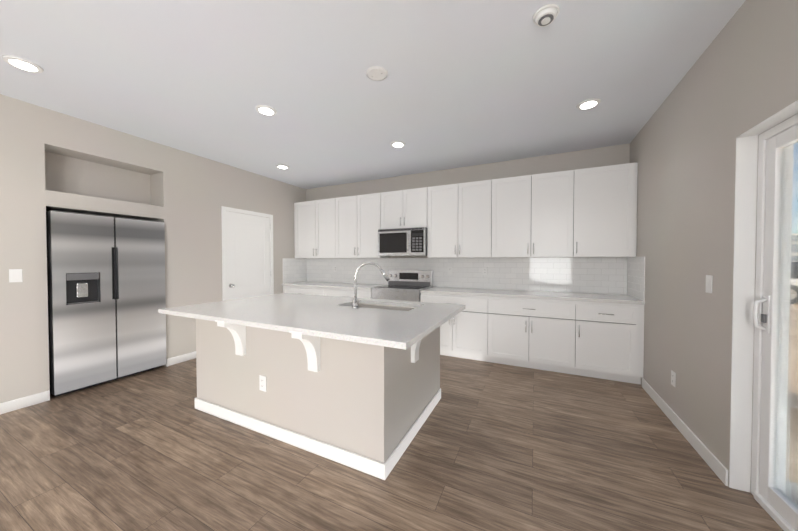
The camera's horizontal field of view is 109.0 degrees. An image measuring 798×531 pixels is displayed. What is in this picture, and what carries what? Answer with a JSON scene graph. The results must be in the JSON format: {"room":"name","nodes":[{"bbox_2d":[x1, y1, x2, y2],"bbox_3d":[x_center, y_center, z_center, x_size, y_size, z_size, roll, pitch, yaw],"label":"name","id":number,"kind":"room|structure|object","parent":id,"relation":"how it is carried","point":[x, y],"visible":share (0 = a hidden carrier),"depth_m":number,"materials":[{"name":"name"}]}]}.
{"room":"kitchen","nodes":[
{"label":"kitchen","id":0,"kind":"room"},
{"bbox_2d":[0,94,306,402],"bbox_3d":[-3.988,-0.093,2.369,0.980,2.740,7.851,0,1,26],"label":"wall","id":1,"kind":"structure","parent":0,"point":[52,160],"depth_m":3.10,"materials":[{"name":"paint"}]},
{"bbox_2d":[9,269,22,282],"bbox_3d":[-3.376,0.090,2.506,0.008,0.116,0.072,0,1,26],"label":"light switch","id":2,"kind":"object","parent":1,"relation":"attached to","point":[15,275],"visible":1,"depth_m":2.50,"materials":[{"name":"white plastic"}]},
{"bbox_2d":[0,351,195,414],"bbox_3d":[-3.673,1.238,1.900,0.012,0.095,7.235,0,1,26],"label":"baseboard","id":3,"kind":"structure","parent":1,"relation":"attached to","point":[22,402],"depth_m":2.60,"materials":[{"name":"white wood"}]},
{"bbox_2d":[221,206,273,300],"bbox_3d":[-2.360,0.184,4.549,0.081,2.112,0.896,0,1,26],"label":"pantry door","id":4,"kind":"structure","parent":1,"relation":"in","point":[247,257],"depth_m":4.50,"materials":[{"name":"white wood"}]},
{"bbox_2d":[0,0,745,188],"bbox_3d":[-1.575,-1.503,1.191,6.369,0.120,8.251,0,1,26],"label":"ceiling","id":5,"kind":"structure","parent":0,"point":[465,83],"depth_m":2.16,"materials":[{"name":"paint"}]},
{"bbox_2d":[2,55,43,72],"bbox_3d":[-2.715,-1.450,2.057,0.184,0.013,0.184,0,1,26],"label":"recessed light","id":6,"kind":"object","parent":5,"relation":"in","point":[23,64],"visible":1,"depth_m":2.04,"materials":[{"name":"white plastic"}]},
{"bbox_2d":[255,105,276,115],"bbox_3d":[-1.254,-1.461,2.688,0.184,0.013,0.184,0,1,26],"label":"recessed light","id":7,"kind":"object","parent":5,"relation":"in","point":[266,110],"visible":0.96,"depth_m":2.67,"materials":[{"name":"white plastic"}]},
{"bbox_2d":[276,164,288,168],"bbox_3d":[-1.754,-1.489,4.297,0.184,0.013,0.184,0,1,26],"label":"recessed light","id":8,"kind":"object","parent":5,"relation":"in","point":[280,166],"visible":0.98,"depth_m":4.26,"materials":[{"name":"white"}]},
{"bbox_2d":[366,66,387,80],"bbox_3d":[-0.168,-1.453,2.162,0.170,0.011,0.170,0,1,26],"label":"smoke detector","id":9,"kind":"object","parent":5,"relation":"in","point":[376,73],"visible":1,"depth_m":2.15,"materials":[{"name":"white plastic"}]},
{"bbox_2d":[391,141,404,147],"bbox_3d":[-0.013,-1.475,3.472,0.184,0.013,0.184,0,1,26],"label":"recessed light","id":10,"kind":"object","parent":5,"relation":"in","point":[397,144],"visible":0.98,"depth_m":3.45,"materials":[{"name":"white plastic"}]},
{"bbox_2d":[533,4,559,26],"bbox_3d":[0.849,-1.430,1.643,0.140,0.040,0.140,0,1,26],"label":"smoke detector","id":11,"kind":"object","parent":5,"relation":"attached to","point":[545,15],"visible":1,"depth_m":1.62,"materials":[{"name":"white plastic"}]},
{"bbox_2d":[577,98,600,109],"bbox_3d":[1.719,-1.460,2.579,0.184,0.013,0.184,0,1,26],"label":"recessed light","id":12,"kind":"object","parent":5,"relation":"in","point":[587,104],"visible":1,"depth_m":2.57,"materials":[{"name":"white plastic"}]},
{"bbox_2d":[0,355,783,530],"bbox_3d":[-1.575,1.327,1.240,6.369,0.060,8.251,0,1,26],"label":"floor","id":13,"kind":"structure","parent":0,"point":[496,447],"depth_m":1.79,"materials":[{"name":"brown wood"}]},
{"bbox_2d":[46,210,165,396],"bbox_3d":[-3.449,0.365,3.266,0.867,1.794,0.904,0,1,26],"label":"fridge","id":14,"kind":"object","parent":13,"relation":"on","point":[106,294],"visible":0.88,"depth_m":2.98,"materials":[{"name":"grey metal"}]},
{"bbox_2d":[282,285,321,294],"bbox_3d":[-1.554,0.796,5.227,0.954,0.864,0.620,0,1,26],"label":"base cabinet","id":15,"kind":"object","parent":13,"relation":"on","point":[297,289],"depth_m":4.93,"materials":[{"name":"white wood"}]},
{"bbox_2d":[158,310,456,479],"bbox_3d":[-0.743,0.842,2.551,2.242,0.865,1.290,0,1,26],"label":"kitchen island","id":16,"kind":"object","parent":13,"relation":"on","point":[353,382],"depth_m":2.00,"materials":[{"name":"paint"}]},
{"bbox_2d":[162,294,464,349],"bbox_3d":[-0.725,0.391,2.568,2.340,0.035,1.370,0,1,26],"label":"island countertop","id":17,"kind":"structure","parent":16,"relation":"on","point":[311,314],"depth_m":2.17,"materials":[{"name":"white stone"}]},
{"bbox_2d":[350,262,389,309],"bbox_3d":[-0.256,0.172,2.521,0.277,0.406,0.249,0,1,26],"label":"faucet","id":18,"kind":"object","parent":17,"relation":"on","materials":[{"name":"silver metal"}]},
{"bbox_2d":[358,302,413,309],"bbox_3d":[-0.173,0.513,2.694,0.768,0.236,0.428,0,1,26],"label":"sink","id":19,"kind":"object","parent":17,"relation":"in","point":[381,305],"depth_m":2.87,"materials":[{"name":"silver metal"}]},
{"bbox_2d":[322,289,371,298],"bbox_3d":[-0.706,0.803,4.822,0.926,0.864,0.620,0,1,26],"label":"base cabinet","id":20,"kind":"object","parent":13,"relation":"on","point":[361,293],"depth_m":4.53,"materials":[{"name":"white wood"}]},
{"bbox_2d":[286,281,382,288],"bbox_3d":[-1.138,0.349,5.017,1.880,0.035,0.626,0,1,26],"label":"countertop","id":21,"kind":"structure","parent":20,"relation":"on","point":[325,285],"depth_m":4.78,"materials":[{"name":"white stone"}]},
{"bbox_2d":[372,270,432,301],"bbox_3d":[0.050,0.660,4.401,0.776,1.165,0.666,0,1,26],"label":"range","id":22,"kind":"object","parent":13,"relation":"on","point":[405,285],"visible":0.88,"depth_m":4.45,"materials":[{"name":"grey metal"}]},
{"bbox_2d":[420,293,489,361],"bbox_3d":[0.845,0.816,4.080,0.916,0.864,0.620,0,1,26],"label":"base cabinet","id":23,"kind":"object","parent":13,"relation":"on","point":[466,335],"depth_m":3.73,"materials":[{"name":"white wood"}]},
{"bbox_2d":[490,297,577,374],"bbox_3d":[1.686,0.823,3.678,0.949,0.864,0.620,0,1,26],"label":"base cabinet","id":24,"kind":"object","parent":13,"relation":"on","point":[541,333],"depth_m":3.38,"materials":[{"name":"white wood"}]},
{"bbox_2d":[420,287,644,304],"bbox_3d":[1.546,0.371,3.734,2.474,0.035,0.626,0,1,26],"label":"countertop","id":25,"kind":"structure","parent":24,"relation":"on","point":[481,292],"depth_m":3.51,"materials":[{"name":"white stone"}]},
{"bbox_2d":[578,301,643,383],"bbox_3d":[2.389,0.829,3.342,0.609,0.864,0.620,0,1,26],"label":"base cabinet","id":26,"kind":"object","parent":13,"relation":"on","point":[596,335],"depth_m":3.06,"materials":[{"name":"white wood"}]},
{"bbox_2d":[306,143,629,294],"bbox_3d":[0.150,-0.135,4.824,6.369,2.740,0.150,0,1,26],"label":"wall","id":27,"kind":"structure","parent":0,"point":[599,157],"depth_m":4.18,"materials":[{"name":"paint"}]},
{"bbox_2d":[294,199,333,257],"bbox_3d":[-1.477,-0.661,5.321,0.990,1.050,0.337,0,1,26],"label":"upper cabinet","id":28,"kind":"object","parent":27,"relation":"attached to","point":[313,220],"depth_m":5.16,"materials":[{"name":"white wood"}]},
{"bbox_2d":[334,192,389,257],"bbox_3d":[-0.629,-0.654,4.916,0.890,1.050,0.337,0,1,26],"label":"upper cabinet","id":29,"kind":"object","parent":27,"relation":"attached to","point":[358,218],"depth_m":4.76,"materials":[{"name":"white wood"}]},
{"bbox_2d":[382,187,425,228],"bbox_3d":[0.133,-0.872,4.548,0.790,0.600,0.337,0,1,26],"label":"upper cabinet","id":30,"kind":"object","parent":27,"relation":"attached to","point":[400,208],"depth_m":4.38,"materials":[{"name":"white wood"}]},
{"bbox_2d":[378,227,426,255],"bbox_3d":[0.104,-0.361,4.495,0.784,0.413,0.471,0,1,26],"label":"microwave","id":31,"kind":"object","parent":30,"relation":"attached to","point":[403,242],"visible":0.98,"depth_m":4.30,"materials":[{"name":"grey metal"}]},
{"bbox_2d":[426,179,493,257],"bbox_3d":[0.905,-0.641,4.183,0.915,1.050,0.337,0,1,26],"label":"upper cabinet","id":32,"kind":"object","parent":27,"relation":"attached to","point":[459,216],"depth_m":4.01,"materials":[{"name":"white wood"}]},
{"bbox_2d":[283,257,644,300],"bbox_3d":[0.344,0.113,4.320,5.157,0.459,0.599,0,1,26],"label":"tile backsplash","id":33,"kind":"structure","parent":27,"relation":"attached to","point":[614,275],"depth_m":4.09,"materials":[{"name":"white tile"}]},
{"bbox_2d":[482,267,487,274],"bbox_3d":[1.268,0.086,4.194,0.072,0.116,0.007,0,1,26],"label":"outlet","id":34,"kind":"object","parent":33,"relation":"attached to","point":[485,271],"depth_m":4.19,"materials":[{"name":"white plastic"}]},
{"bbox_2d":[494,170,573,257],"bbox_3d":[1.747,-0.634,3.780,0.950,1.050,0.337,0,1,26],"label":"upper cabinet","id":35,"kind":"object","parent":27,"relation":"attached to","point":[534,214],"depth_m":3.61,"materials":[{"name":"white wood"}]},
{"bbox_2d":[574,163,637,256],"bbox_3d":[2.450,-0.628,3.444,0.609,1.050,0.337,0,1,26],"label":"upper cabinet","id":36,"kind":"object","parent":27,"relation":"attached to","point":[588,212],"depth_m":3.29,"materials":[{"name":"white wood"}]},
{"bbox_2d":[630,0,797,491],"bbox_3d":[1.198,-0.050,-0.110,0.200,2.740,7.851,0,1,26],"label":"wall","id":37,"kind":"structure","parent":0,"point":[740,77],"depth_m":1.92,"materials":[{"name":"paint"}]},
{"bbox_2d":[671,370,675,386],"bbox_3d":[2.236,0.923,2.320,0.007,0.116,0.072,0,1,26],"label":"outlet","id":38,"kind":"object","parent":37,"relation":"attached to","point":[673,378],"visible":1,"depth_m":2.31,"materials":[{"name":"white plastic"}]},
{"bbox_2d":[642,378,727,485],"bbox_3d":[0.975,1.276,-0.308,0.012,0.095,7.260,0,1,26],"label":"baseboard","id":39,"kind":"structure","parent":37,"relation":"attached to","point":[714,463],"depth_m":2.04,"materials":[{"name":"white wood"}]},
{"bbox_2d":[705,275,712,292],"bbox_3d":[2.020,0.121,1.855,0.008,0.116,0.072,0,1,26],"label":"light switch","id":40,"kind":"object","parent":37,"relation":"attached to","point":[709,282],"visible":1,"depth_m":1.84,"materials":[{"name":"white plastic"}]},
{"bbox_2d":[729,100,797,530],"bbox_3d":[1.610,0.296,0.763,0.194,2.019,1.848,0,1,26],"label":"sliding door","id":41,"kind":"structure","parent":37,"relation":"attached to","point":[765,323],"depth_m":1.51,"materials":[{"name":"white plastic"}]}
]}

